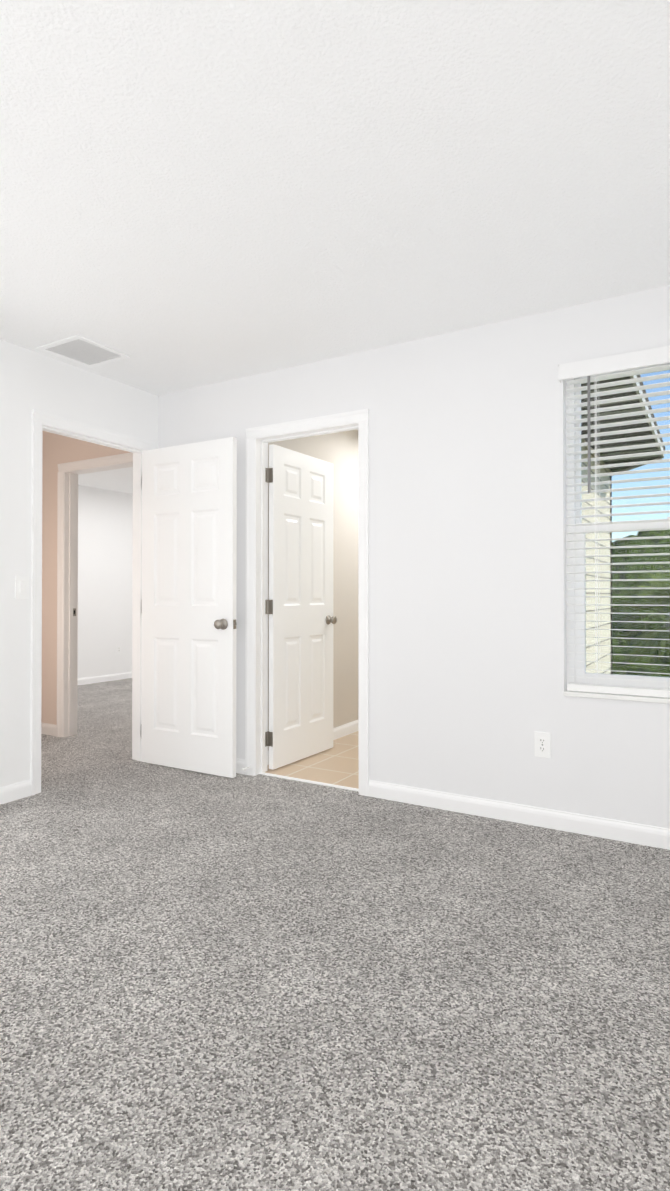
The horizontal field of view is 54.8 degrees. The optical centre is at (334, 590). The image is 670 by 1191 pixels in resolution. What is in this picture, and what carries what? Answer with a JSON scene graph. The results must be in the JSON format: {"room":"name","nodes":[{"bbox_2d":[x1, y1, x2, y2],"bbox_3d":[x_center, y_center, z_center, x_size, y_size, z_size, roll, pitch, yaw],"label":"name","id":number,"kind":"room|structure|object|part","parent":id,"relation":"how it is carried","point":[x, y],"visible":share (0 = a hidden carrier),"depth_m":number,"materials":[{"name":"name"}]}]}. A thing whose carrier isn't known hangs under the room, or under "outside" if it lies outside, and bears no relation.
{"room":"empty bedroom","nodes":[
{"label":"empty bedroom","id":0,"kind":"room"},
{"bbox_2d":[0,339,157,786],"bbox_3d":[-2.195,-0.104,2.763,0.120,2.436,3.990,0,-1,31],"label":"wall","id":1,"kind":"structure","parent":0,"point":[30,380],"depth_m":3.50,"materials":[{"name":"white paint"}]},
{"bbox_2d":[0,780,31,804],"bbox_3d":[-2.368,1.067,2.330,0.013,0.086,2.786,0,-1,31],"label":"baseboard","id":2,"kind":"structure","parent":1,"relation":"attached to","point":[20,790],"depth_m":3.45,"materials":[{"name":"white wood"}]},
{"bbox_2d":[15,576,27,597],"bbox_3d":[-1.688,-0.015,3.490,0.014,0.120,0.074,0,-1,31],"label":"switch plate","id":3,"kind":"object","parent":1,"relation":"attached to","point":[21,586],"visible":1,"depth_m":3.48,"materials":[{"name":"white plastic"}]},
{"bbox_2d":[30,409,154,795],"bbox_3d":[-1.484,0.069,3.952,0.139,2.110,0.890,0,-1,31],"label":"door frame","id":4,"kind":"structure","parent":1,"relation":"attached to","point":[62,426],"depth_m":3.70,"materials":[{"name":"white wood"}]},
{"bbox_2d":[141,437,236,777],"bbox_3d":[-0.923,0.102,4.036,0.772,2.020,0.163,0,-1,30],"label":"entry door","id":5,"kind":"structure","parent":1,"relation":"in","point":[189,535],"depth_m":4.00,"materials":[{"name":"white paint"}]},
{"bbox_3d":[-0.658,0.203,3.881,0.066,0.066,0.163,0,-1,30],"label":"knob","id":6,"kind":"part","parent":5,"relation":"part of","materials":[{"name":"silver metal"}]},
{"bbox_2d":[41,431,129,724],"bbox_3d":[-2.699,-0.082,5.422,3.450,2.436,0.120,0,-1,31],"label":"wall","id":7,"kind":"structure","parent":0,"point":[57,449],"depth_m":5.07,"materials":[{"name":"beige paint"}]},
{"bbox_2d":[41,722,56,735],"bbox_3d":[-2.733,1.092,5.355,3.450,0.086,0.013,0,-1,31],"label":"baseboard","id":8,"kind":"structure","parent":7,"relation":"attached to","point":[48,729],"depth_m":5.06,"materials":[{"name":"white wood"}]},
{"bbox_2d":[57,452,132,736],"bbox_3d":[-1.734,0.076,4.843,0.890,2.110,0.139,0,-1,31],"label":"door frame","id":9,"kind":"structure","parent":7,"relation":"attached to","point":[67,589],"depth_m":5.01,"materials":[{"name":"white wood"}]},
{"bbox_2d":[78,485,132,677],"bbox_3d":[-3.219,-0.062,7.818,0.120,2.436,3.480,0,-1,31],"label":"wall","id":10,"kind":"structure","parent":0,"point":[105,555],"depth_m":8.18,"materials":[{"name":"white paint"}]},
{"bbox_2d":[78,671,131,684],"bbox_3d":[-3.162,1.113,7.775,0.013,0.086,3.480,0,-1,31],"label":"baseboard","id":11,"kind":"structure","parent":10,"relation":"attached to","point":[102,678],"depth_m":8.18,"materials":[{"name":"white wood"}]},
{"bbox_2d":[116,645,120,653],"bbox_3d":[-2.804,0.771,8.390,0.008,0.116,0.072,0,-1,31],"label":"outlet","id":12,"kind":"object","parent":10,"relation":"attached to","point":[118,649],"visible":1,"depth_m":8.38,"materials":[{"name":"white plastic"}]},
{"bbox_2d":[265,731,358,788],"bbox_3d":[0.897,1.182,4.945,1.520,0.100,3.070,0,-1,31],"label":"floor","id":13,"kind":"structure","parent":0,"point":[337,763],"depth_m":4.13,"materials":[{"name":"beige tile"}]},
{"bbox_2d":[268,430,357,750],"bbox_3d":[0.356,-0.080,5.652,0.120,2.436,3.580,0,-1,31],"label":"wall","id":14,"kind":"structure","parent":0,"point":[339,450],"depth_m":4.98,"materials":[{"name":"white paint"}]},
{"bbox_2d":[268,720,357,764],"bbox_3d":[0.235,1.092,5.307,0.013,0.086,2.880,0,-1,31],"label":"baseboard","id":15,"kind":"structure","parent":14,"relation":"attached to","point":[344,730],"depth_m":5.02,"materials":[{"name":"white wood"}]},
{"bbox_2d":[0,678,669,1190],"bbox_3d":[-1.083,1.176,4.244,7.420,0.100,7.690,0,-1,31],"label":"floor carpet","id":16,"kind":"object","parent":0,"point":[238,982],"visible":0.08,"depth_m":1.79,"materials":[{"name":"grey carpet"}]},
{"bbox_2d":[0,0,669,493],"bbox_3d":[-1.083,-1.360,4.265,7.420,0.100,7.690,0,-1,31],"label":"ceiling","id":17,"kind":"structure","parent":0,"point":[200,192],"depth_m":2.06,"materials":[{"name":"white paint"}]},
{"bbox_2d":[36,335,129,367],"bbox_3d":[-1.384,-1.313,3.569,0.344,0.008,0.350,0,-1,31],"label":"ceiling vent","id":18,"kind":"object","parent":17,"relation":"in","point":[83,351],"visible":1,"depth_m":3.56,"materials":[{"name":"white metal"}]},
{"bbox_2d":[158,285,669,828],"bbox_3d":[0.498,-0.099,3.421,3.850,2.436,0.120,0,-1,31],"label":"wall","id":19,"kind":"structure","parent":0,"point":[468,671],"depth_m":3.23,"materials":[{"name":"white paint"}]},
{"bbox_2d":[236,758,244,773],"bbox_3d":[-0.872,1.082,4.132,0.758,0.086,0.030,0,-1,31],"label":"baseboard","id":20,"kind":"structure","parent":19,"relation":"attached to","point":[240,763],"depth_m":3.96,"materials":[{"name":"white wood"}]},
{"bbox_2d":[265,468,267,746],"bbox_3d":[-0.428,0.104,4.016,0.002,1.730,0.036,0,-1,31],"label":"bathroom jamb hinge leaf","id":21,"kind":"structure","parent":19,"relation":"attached to","point":[266,474],"depth_m":4.01,"materials":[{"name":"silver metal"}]},
{"bbox_2d":[267,444,336,769],"bbox_3d":[-0.212,0.104,4.320,0.163,2.020,0.719,0,-1,32],"label":"bathroom door","id":22,"kind":"structure","parent":19,"relation":"in","point":[302,619],"depth_m":4.26,"materials":[{"name":"white paint"}]},
{"bbox_3d":[-0.063,0.208,4.557,0.163,0.066,0.066,0,-1,32],"label":"knob","id":23,"kind":"part","parent":22,"relation":"part of","materials":[{"name":"silver metal"}]},
{"bbox_2d":[245,409,368,795],"bbox_3d":[-0.149,0.067,3.792,0.840,2.110,0.139,0,-1,31],"label":"door frame","id":24,"kind":"structure","parent":19,"relation":"attached to","point":[259,439],"depth_m":3.92,"materials":[{"name":"white wood"}]},
{"bbox_2d":[368,780,669,849],"bbox_3d":[1.084,1.072,2.989,2.090,0.086,0.013,0,-1,31],"label":"baseboard","id":25,"kind":"structure","parent":19,"relation":"attached to","point":[640,834],"depth_m":3.08,"materials":[{"name":"white wood"}]},
{"bbox_2d":[535,732,550,757],"bbox_3d":[0.980,0.730,3.055,0.072,0.116,0.008,0,-1,31],"label":"outlet","id":26,"kind":"object","parent":19,"relation":"attached to","point":[542,745],"visible":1,"depth_m":3.05,"materials":[{"name":"white plastic"}]},
{"bbox_2d":[558,345,669,697],"bbox_3d":[1.461,-0.291,2.791,0.942,1.511,0.094,0,-1,31],"label":"window blind","id":27,"kind":"object","parent":19,"relation":"attached to","point":[588,368],"visible":0.98,"depth_m":2.92,"materials":[{"name":"white plastic"}]},
{"bbox_2d":[563,690,669,703],"bbox_3d":[1.473,0.479,2.801,0.915,0.020,0.074,0,-1,31],"label":"window sill","id":28,"kind":"structure","parent":19,"relation":"attached to","point":[665,700],"depth_m":2.89,"materials":[{"name":"white wood"}]},
{"bbox_2d":[566,363,669,688],"bbox_3d":[1.510,-0.291,2.871,0.915,1.523,0.073,0,-1,31],"label":"window","id":29,"kind":"structure","parent":19,"relation":"in","point":[580,666],"depth_m":3.04,"materials":[{"name":"white plastic"}]},
{"label":"outside","id":30,"kind":"structure","parent":0,"visible":0},
{"bbox_3d":[66.873,4.865,80.382,200.000,0.200,199.800,0,-1,31],"label":"ground","id":31,"kind":"structure","parent":30,"visible":0},
{"bbox_2d":[581,375,665,673],"bbox_3d":[1.432,0.845,5.602,2.387,6.585,4.600,0,-1,31],"label":"neighboring house exterior","id":32,"kind":"structure","parent":31,"relation":"on","point":[608,625],"depth_m":5.95,"materials":[{"name":"cream painted brick"},{"name":"painted wood soffit"}]},
{"bbox_2d":[612,632,656,674],"bbox_3d":[9.182,3.182,21.384,3.314,3.543,3.562,0,-1,31],"label":"tree","id":33,"kind":"object","parent":31,"relation":"on","point":[618,667],"depth_m":20.11,"materials":[{"name":"green plant"}]},
{"bbox_2d":[612,600,665,657],"bbox_3d":[11.436,2.381,23.384,4.196,4.192,4.239,0,-1,31],"label":"tree","id":34,"kind":"object","parent":31,"relation":"on","point":[624,610],"depth_m":22.41,"materials":[{"name":"green plant"}]},
{"bbox_2d":[612,557,669,615],"bbox_3d":[12.396,1.800,25.330,4.890,6.146,5.220,0,-1,31],"label":"tree","id":35,"kind":"object","parent":31,"relation":"on","point":[642,575],"depth_m":24.28,"materials":[{"name":"green plant"}]},
{"bbox_2d":[612,565,669,662],"bbox_3d":[8.000,1.757,15.230,3.582,4.922,3.718,0,-1,31],"label":"palm tree","id":36,"kind":"object","parent":31,"relation":"on","point":[665,644],"depth_m":15.21,"materials":[{"name":"green plant"}]},
{"bbox_2d":[612,541,669,561],"bbox_3d":[15.348,-0.188,32.496,5.300,4.587,4.855,0,-1,31],"label":"tree","id":37,"kind":"object","parent":31,"relation":"on","point":[618,551],"depth_m":31.34,"materials":[{"name":"green plant"}]},
{"bbox_2d":[625,660,669,676],"bbox_3d":[9.795,3.834,19.038,2.722,3.502,2.828,0,-1,31],"label":"tree","id":38,"kind":"object","parent":31,"relation":"on","point":[659,668],"depth_m":19.06,"materials":[{"name":"green plant"}]},
{"bbox_2d":[657,650,669,664],"bbox_3d":[12.516,2.910,21.481,3.688,4.506,3.856,0,-1,31],"label":"tree","id":39,"kind":"object","parent":31,"relation":"on","point":[664,661],"depth_m":21.15,"materials":[{"name":"green plant"}]},
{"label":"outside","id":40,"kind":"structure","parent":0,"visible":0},
{"bbox_2d":[612,559,629,570],"bbox_3d":[12.785,0.420,29.280,3.936,3.638,3.834,0,-1,31],"label":"tree","id":41,"kind":"object","parent":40,"point":[614,567],"depth_m":28.64,"materials":[{"name":"green plant"}]},
{"bbox_2d":[612,574,638,616],"bbox_3d":[10.809,1.448,25.221,4.122,4.147,4.353,0,-1,31],"label":"tree","id":42,"kind":"object","parent":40,"point":[616,592],"depth_m":23.53,"materials":[{"name":"green plant"}]},
{"bbox_2d":[612,535,648,544],"bbox_3d":[16.797,-0.898,36.003,4.225,4.322,4.024,0,-1,31],"label":"tree","id":43,"kind":"object","parent":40,"point":[630,536],"depth_m":35.07,"materials":[{"name":"green plant"}]},
{"bbox_2d":[636,530,669,544],"bbox_3d":[18.329,-0.906,35.566,4.961,5.578,4.870,0,-1,31],"label":"tree","id":44,"kind":"object","parent":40,"point":[653,534],"depth_m":34.65,"materials":[{"name":"green plant"}]},
{"bbox_2d":[654,538,669,560],"bbox_3d":[16.473,-0.240,31.651,4.843,4.797,4.525,0,-1,31],"label":"tree","id":45,"kind":"object","parent":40,"point":[664,541],"depth_m":31.71,"materials":[{"name":"green plant"}]}
]}

